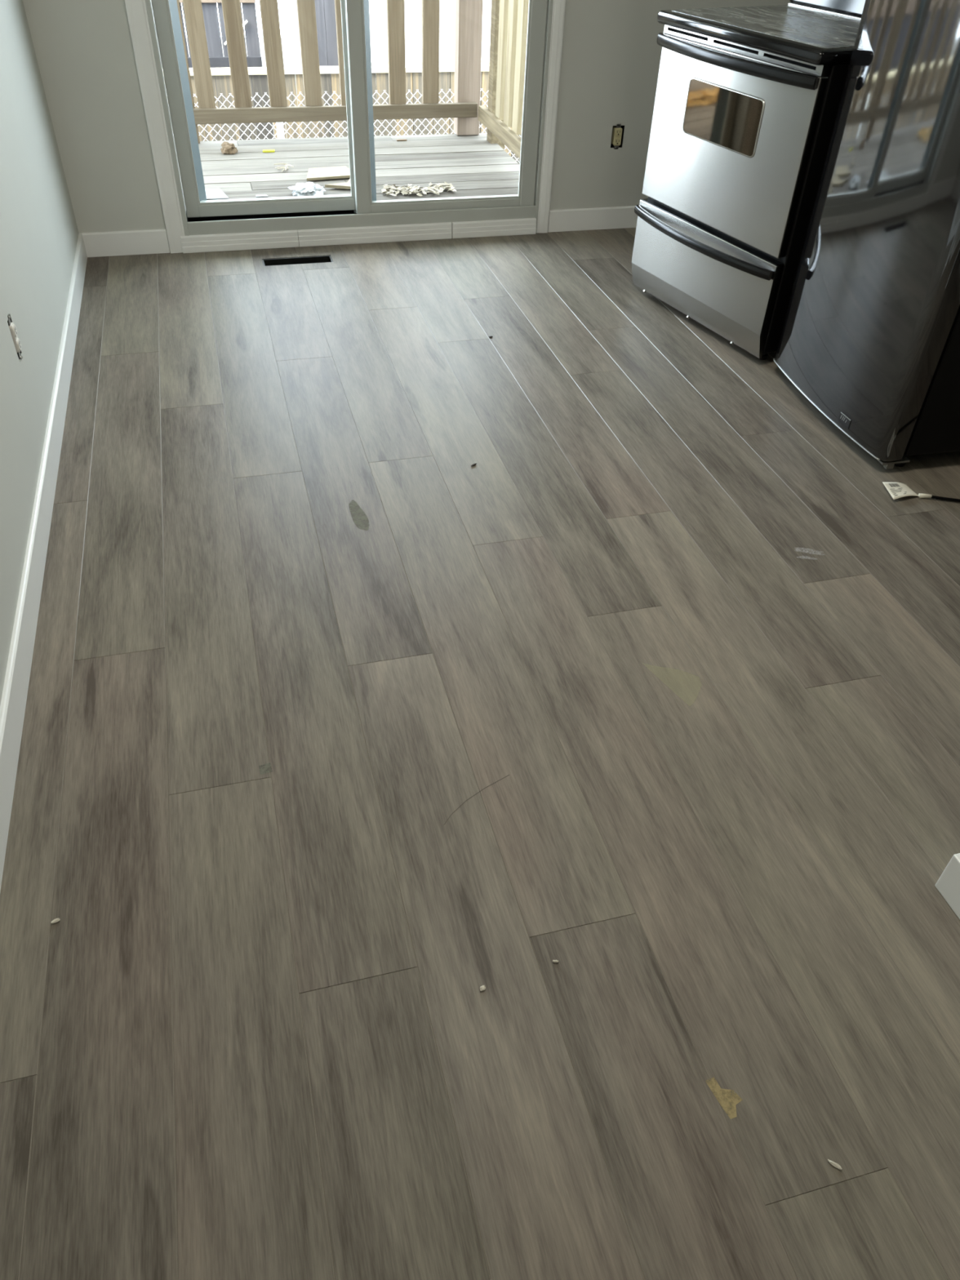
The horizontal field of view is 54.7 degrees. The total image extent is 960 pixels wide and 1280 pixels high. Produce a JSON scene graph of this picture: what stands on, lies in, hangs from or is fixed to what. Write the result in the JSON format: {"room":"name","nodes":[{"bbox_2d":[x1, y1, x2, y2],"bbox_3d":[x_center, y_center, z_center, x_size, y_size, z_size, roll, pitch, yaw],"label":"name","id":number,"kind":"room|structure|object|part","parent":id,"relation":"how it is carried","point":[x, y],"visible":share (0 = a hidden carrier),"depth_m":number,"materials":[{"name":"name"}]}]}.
{"room":"kitchen","nodes":[
{"label":"kitchen","id":0,"kind":"room"},
{"bbox_2d":[0,0,79,705],"bbox_3d":[-0.615,0.021,0.164,0.100,2.452,7.727,-9,42,-12],"label":"wall","id":1,"kind":"structure","parent":0,"point":[39,233],"depth_m":2.59,"materials":[{"name":"paint"}]},
{"bbox_2d":[7,314,22,359],"bbox_3d":[-1.180,-0.750,2.309,0.057,0.114,0.054,-9,42,-12],"label":"wall socket","id":2,"kind":"object","parent":1,"relation":"attached to","point":[12,326],"visible":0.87,"depth_m":2.31,"materials":[{"name":"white plastic"}]},
{"bbox_2d":[7,322,20,352],"bbox_3d":[-1.171,-0.752,2.310,0.034,0.068,0.033,-9,42,-12],"label":"receptacle","id":3,"kind":"object","parent":2,"relation":"attached to","point":[12,327],"depth_m":2.30,"materials":[{"name":"white plastic"}]},
{"bbox_2d":[0,232,87,891],"bbox_3d":[-0.599,0.892,0.945,0.012,0.092,7.727,-9,42,-12],"label":"baseboard","id":4,"kind":"structure","parent":1,"relation":"attached to","point":[15,692],"depth_m":2.09,"materials":[{"name":"white paint"}]},
{"bbox_2d":[22,0,790,252],"bbox_3d":[-0.048,-2.740,3.352,3.372,2.452,0.130,-9,42,-12],"label":"wall","id":5,"kind":"structure","parent":0,"point":[611,53],"depth_m":3.69,"materials":[{"name":"paint"}]},
{"bbox_2d":[81,228,169,257],"bbox_3d":[-1.433,-1.610,3.765,0.322,0.092,0.012,-9,42,-12],"label":"baseboard","id":6,"kind":"structure","parent":5,"relation":"attached to","point":[97,244],"depth_m":3.76,"materials":[{"name":"white paint"}]},
{"bbox_2d":[124,0,184,253],"bbox_3d":[-1.201,-2.430,3.113,0.080,2.200,0.020,-9,42,-12],"label":"trim","id":7,"kind":"structure","parent":5,"relation":"attached to","point":[136,11],"depth_m":3.51,"materials":[{"name":"white paint"}]},
{"bbox_2d":[145,0,553,239],"bbox_3d":[-0.460,-2.563,3.348,1.516,2.140,0.167,-9,42,-12],"label":"door","id":8,"kind":"structure","parent":5,"relation":"in","point":[200,215],"depth_m":3.81,"materials":[{"name":"white plastic"}]},
{"bbox_3d":[-0.850,-1.822,3.899,0.642,0.047,0.042,-9,42,-12],"label":"rail","id":9,"kind":"part","parent":8,"relation":"part of","materials":[{"name":"white plastic"}]},
{"bbox_3d":[-0.492,-1.810,4.015,1.484,0.126,0.148,-9,42,-12],"label":"sill","id":10,"kind":"part","parent":8,"relation":"part of","materials":[{"name":"white plastic"}]},
{"bbox_3d":[-0.148,-1.881,4.018,0.666,0.040,0.036,-9,42,-12],"label":"rail","id":11,"kind":"part","parent":8,"relation":"part of","materials":[{"name":"white plastic"}]},
{"bbox_2d":[180,217,536,253],"bbox_3d":[-0.488,-1.733,3.973,1.524,0.066,0.015,-9,42,-12],"label":"baseboard","id":12,"kind":"structure","parent":5,"relation":"attached to","point":[428,231],"depth_m":3.96,"materials":[{"name":"white paint"}]},
{"bbox_2d":[537,0,565,233],"bbox_3d":[0.309,-2.658,3.449,0.060,2.200,0.020,-9,42,-12],"label":"trim","id":13,"kind":"structure","parent":5,"relation":"attached to","point":[558,6],"depth_m":3.85,"materials":[{"name":"white paint"}]},
{"bbox_2d":[547,205,637,232],"bbox_3d":[0.885,-1.960,4.281,1.198,0.092,0.012,-9,42,-12],"label":"baseboard","id":14,"kind":"structure","parent":5,"relation":"attached to","point":[613,217],"depth_m":4.19,"materials":[{"name":"white paint"}]},
{"bbox_2d":[610,124,624,149],"bbox_3d":[0.587,-2.182,4.015,0.054,0.098,0.057,-9,42,-12],"label":"wall socket","id":15,"kind":"object","parent":5,"relation":"attached to","point":[617,135],"visible":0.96,"depth_m":4.00,"materials":[{"name":"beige plastic"}]},
{"bbox_2d":[611,126,622,146],"bbox_3d":[0.589,-2.176,4.009,0.033,0.068,0.034,-9,42,-12],"label":"receptacle","id":16,"kind":"object","parent":15,"relation":"attached to","point":[616,136],"depth_m":4.00,"materials":[{"name":"beige plastic"}]},
{"bbox_2d":[0,227,959,1279],"bbox_3d":[0.908,0.659,1.365,3.212,0.012,7.897,-9,42,-12],"label":"floor","id":17,"kind":"structure","parent":0,"point":[340,728],"depth_m":1.73,"materials":[{"name":"grey laminate"}]},
{"bbox_2d":[50,918,60,923],"bbox_3d":[-0.689,0.455,1.506,0.015,0.006,0.006,-21,46,-25],"label":"crumb","id":18,"kind":"object","parent":17,"relation":"on","point":[55,920],"visible":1,"depth_m":1.50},
{"bbox_2d":[262,255,333,266],"bbox_3d":[-0.751,-1.499,3.860,0.281,0.151,0.085,-9,42,-12],"label":"floor vent","id":19,"kind":"object","parent":17,"relation":"in","point":[324,259],"visible":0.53,"depth_m":3.85,"materials":[{"name":"metal"}]},
{"bbox_2d":[480,985,485,991],"bbox_3d":[0.004,0.541,1.442,0.009,0.006,0.008,-8,42,-11],"label":"crumb","id":20,"kind":"object","parent":17,"relation":"on","point":[482,988],"visible":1,"depth_m":1.44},
{"bbox_2d":[631,0,865,359],"bbox_3d":[1.019,-1.650,3.151,0.686,1.120,0.765,-18,45,-22],"label":"stove","id":21,"kind":"object","parent":17,"relation":"on","point":[747,100],"visible":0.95,"depth_m":3.01,"materials":[{"name":"silver metal"}]},
{"bbox_3d":[0.737,-1.377,3.202,0.068,0.029,0.746,-18,45,-22],"label":"handle","id":22,"kind":"part","parent":21,"relation":"part of","materials":[{"name":"black plastic"}]},
{"bbox_3d":[0.776,-1.294,3.300,0.033,0.313,0.747,-18,45,-22],"label":"drawer","id":23,"kind":"part","parent":21,"relation":"part of","materials":[{"name":"silver metal"}]},
{"bbox_3d":[0.790,-1.616,3.019,0.033,0.500,0.741,-18,45,-22],"label":"oven door","id":24,"kind":"part","parent":21,"relation":"part of","materials":[{"name":"silver metal"}]},
{"bbox_3d":[0.755,-1.781,2.849,0.067,0.034,0.746,-18,45,-22],"label":"handle","id":25,"kind":"part","parent":21,"relation":"part of","materials":[{"name":"black plastic"}]},
{"bbox_2d":[657,4,860,65],"bbox_3d":[1.040,-1.918,2.924,0.790,0.038,0.883,-9,42,-12],"label":"cooktop","id":26,"kind":"object","parent":21,"relation":"in","point":[793,34],"depth_m":2.86,"materials":[{"name":"black glass"}]},
{"bbox_2d":[827,1159,841,1169],"bbox_3d":[0.484,0.715,1.266,0.020,0.006,0.005,27,47,25],"label":"crumb","id":27,"kind":"object","parent":17,"relation":"on","point":[834,1164],"visible":1,"depth_m":1.26,"materials":[{"name":"beige food"}]},
{"bbox_2d":[773,0,959,469],"bbox_3d":[1.417,-1.361,2.429,0.725,1.660,0.690,-7,42,-11],"label":"fridge","id":28,"kind":"object","parent":17,"relation":"on","point":[870,335],"visible":1,"depth_m":2.50,"materials":[{"name":"black metal"}]},
{"bbox_3d":[1.052,-0.729,2.883,0.029,0.004,0.674,-7,42,-10],"label":"edge trim","id":29,"kind":"part","parent":28,"relation":"part of","materials":[{"name":"silver metal"}]},
{"bbox_2d":[882,482,959,502],"bbox_3d":[1.535,-0.439,2.631,0.828,0.018,0.183,-9,42,-12],"label":"power cord","id":30,"kind":"object","parent":17,"relation":"on","point":[896,490],"visible":1,"depth_m":2.57,"materials":[{"name":"white plastic"}]},
{"bbox_3d":[1.323,0.559,-0.364,0.115,2.440,3.275,-9,42,-12],"label":"wall partition","id":31,"kind":"structure","parent":0,"visible":0},
{"bbox_2d":[934,853,959,919],"bbox_3d":[1.283,1.438,0.413,0.141,0.092,3.288,-9,42,-12],"label":"baseboard","id":32,"kind":"structure","parent":31,"relation":"attached to","point":[948,884],"depth_m":1.57,"materials":[{"name":"white paint"}]},
{"bbox_3d":[-1.108,-2.629,3.193,8.000,4.400,0.042,-9,42,-12],"label":"wall","id":33,"kind":"structure","parent":0,"visible":0},
{"bbox_3d":[-1.821,-2.151,4.626,4.300,0.070,1.820,-9,42,-12],"label":"joist","id":34,"kind":"object","parent":33,"relation":"attached to","visible":0},
{"bbox_2d":[174,133,519,200],"bbox_3d":[-1.812,-2.203,4.599,4.318,0.038,1.854,-9,42,-12],"label":"deck","id":35,"kind":"object","parent":34,"relation":"on","point":[473,166],"visible":0.31,"depth_m":5.09,"materials":[{"name":"grey wood"}]},
{"bbox_2d":[204,187,228,199],"bbox_3d":[-1.347,-2.205,4.588,0.195,0.007,0.180,-9,42,-12],"label":"paper sheet","id":36,"kind":"object","parent":35,"relation":"on","point":[211,193],"visible":0.57,"depth_m":4.58,"materials":[{"name":"white paper"}]},
{"bbox_2d":[220,141,238,154],"bbox_3d":[-1.393,-2.734,5.153,0.094,0.058,0.073,-9,42,-12],"label":"lump","id":37,"kind":"object","parent":35,"relation":"on","point":[227,148],"visible":1,"depth_m":5.14,"materials":[{"name":"brown stone"}]},
{"bbox_2d":[256,194,268,197],"bbox_3d":[-1.079,-2.196,4.590,0.060,0.006,0.028,-13,43,-17],"label":"paper scrap","id":38,"kind":"object","parent":35,"relation":"on","point":[261,195],"visible":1,"depth_m":4.59,"materials":[{"name":"white paper"}]},
{"bbox_2d":[262,149,275,152],"bbox_3d":[-1.186,-2.747,5.216,0.069,0.008,0.028,-8,42,-12],"label":"scrap","id":39,"kind":"object","parent":35,"relation":"on","point":[264,150],"visible":1,"depth_m":5.21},
{"bbox_2d":[273,163,293,172],"bbox_3d":[-1.052,-2.521,4.948,0.094,0.027,0.078,33,50,30],"label":"twigs","id":40,"kind":"object","parent":35,"relation":"on","point":[285,168],"visible":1,"depth_m":4.94,"materials":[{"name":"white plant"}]},
{"bbox_2d":[288,182,325,196],"bbox_3d":[-0.861,-2.249,4.630,0.187,0.050,0.169,-9,42,-12],"label":"plastic bag","id":41,"kind":"object","parent":35,"relation":"on","point":[308,188],"visible":0.88,"depth_m":4.60,"materials":[{"name":"white plastic"}]},
{"bbox_2d":[168,0,483,143],"bbox_3d":[-1.939,-3.196,4.913,4.100,1.038,0.130,-9,42,-12],"label":"deck railing","id":42,"kind":"object","parent":35,"relation":"on","point":[468,13],"visible":0.59,"depth_m":5.23,"materials":[{"name":"brown wood"}]},
{"bbox_3d":[-1.642,-3.240,5.006,0.097,1.000,0.094,-9,42,-12],"label":"post","id":43,"kind":"part","parent":42,"relation":"part of","materials":[{"name":"brown wood"}]},
{"bbox_3d":[-1.968,-2.877,5.121,4.040,0.074,0.036,-9,42,-12],"label":"rail","id":44,"kind":"part","parent":42,"relation":"part of","materials":[{"name":"brown wood"}]},
{"bbox_3d":[-0.067,-3.478,5.356,0.139,1.000,0.094,-9,42,-12],"label":"post","id":45,"kind":"part","parent":42,"relation":"part of","materials":[{"name":"brown wood"}]},
{"bbox_2d":[306,165,350,181],"bbox_3d":[-0.799,-2.462,4.897,0.260,0.012,0.175,-11,45,-14],"label":"scrap","id":46,"kind":"object","parent":35,"relation":"on","point":[343,171],"visible":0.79,"depth_m":4.88,"materials":[{"name":"beige wood"}]},
{"bbox_2d":[324,178,351,189],"bbox_3d":[-0.666,-2.361,4.792,0.241,0.022,0.188,2,41,0],"label":"scrap","id":47,"kind":"object","parent":35,"relation":"on","point":[346,185],"visible":0.35,"depth_m":4.72,"materials":[{"name":"beige wood"}]},
{"bbox_2d":[396,138,406,141],"bbox_3d":[-0.465,-2.961,5.498,0.060,0.006,0.022,-9,42,-13],"label":"scrap","id":48,"kind":"object","parent":35,"relation":"on","point":[397,140],"visible":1,"depth_m":5.49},
{"bbox_2d":[380,182,456,196],"bbox_3d":[-0.315,-2.297,4.734,0.385,0.036,0.214,-9,42,-12],"label":"leaf litter","id":49,"kind":"object","parent":35,"relation":"on","point":[440,187],"visible":1,"depth_m":4.72,"materials":[{"name":"beige plant"}]},
{"bbox_2d":[477,0,528,158],"bbox_3d":[0.268,-2.849,4.739,0.147,1.188,1.698,-9,42,-12],"label":"deck railing","id":50,"kind":"object","parent":35,"relation":"on","point":[508,18],"visible":0.28,"depth_m":5.06,"materials":[{"name":"brown wood"}]},
{"bbox_3d":[0.109,-3.304,5.280,0.090,1.150,0.090,-9,42,-12],"label":"post","id":51,"kind":"part","parent":50,"relation":"part of","materials":[{"name":"brown wood"}]},
{"bbox_3d":[0.212,-2.635,4.970,0.036,0.078,1.610,-9,42,-12],"label":"rail","id":52,"kind":"part","parent":50,"relation":"part of","materials":[{"name":"brown wood"}]},
{"label":"outside","id":53,"kind":"structure","parent":0,"visible":0},
{"bbox_2d":[186,36,287,138],"bbox_3d":[-1.246,-4.925,9.234,21.000,0.100,11.700,-9,42,-12],"label":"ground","id":54,"kind":"structure","parent":53,"point":[260,38],"depth_m":12.54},
{"bbox_2d":[151,0,262,141],"bbox_3d":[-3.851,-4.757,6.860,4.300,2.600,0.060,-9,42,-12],"label":"shed","id":55,"kind":"object","parent":54,"relation":"on","point":[216,58],"visible":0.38,"depth_m":7.43,"materials":[{"name":"grey wood"}]},
{"bbox_2d":[280,0,338,137],"bbox_3d":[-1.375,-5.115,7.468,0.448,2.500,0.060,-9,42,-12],"label":"house","id":56,"kind":"structure","parent":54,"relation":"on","point":[325,11],"depth_m":7.58,"materials":[{"name":"grey wood"}]},
{"bbox_3d":[-1.531,-5.091,7.433,0.125,2.500,0.060,-9,42,-12],"label":"frame","id":57,"kind":"part","parent":56,"relation":"part of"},
{"bbox_2d":[162,63,520,164],"bbox_3d":[-0.261,-3.614,6.872,9.504,1.098,0.082,-9,42,-12],"label":"fence","id":58,"kind":"object","parent":54,"relation":"on","point":[328,74],"visible":0.03,"depth_m":6.45,"materials":[{"name":"white wood"}]},
{"bbox_2d":[166,88,520,164],"bbox_3d":[0.446,-3.480,6.806,8.807,1.031,0.070,-9,42,-12],"label":"fence","id":59,"kind":"object","parent":54,"relation":"on","point":[280,130],"visible":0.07,"depth_m":6.22,"materials":[{"name":"wood"}]},
{"bbox_3d":[-1.350,-3.217,6.415,0.046,1.030,0.046,-9,42,-12],"label":"post","id":60,"kind":"part","parent":59,"relation":"part of","materials":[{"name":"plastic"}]},
{"bbox_2d":[368,0,491,121],"bbox_3d":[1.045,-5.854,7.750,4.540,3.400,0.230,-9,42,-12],"label":"house","id":61,"kind":"structure","parent":54,"relation":"on","point":[377,8],"depth_m":7.77,"materials":[{"name":"white paint"}]},
{"bbox_3d":[1.081,-5.140,8.260,4.460,0.055,0.030,-9,42,-12],"label":"trim","id":62,"kind":"part","parent":61,"relation":"part of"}
]}

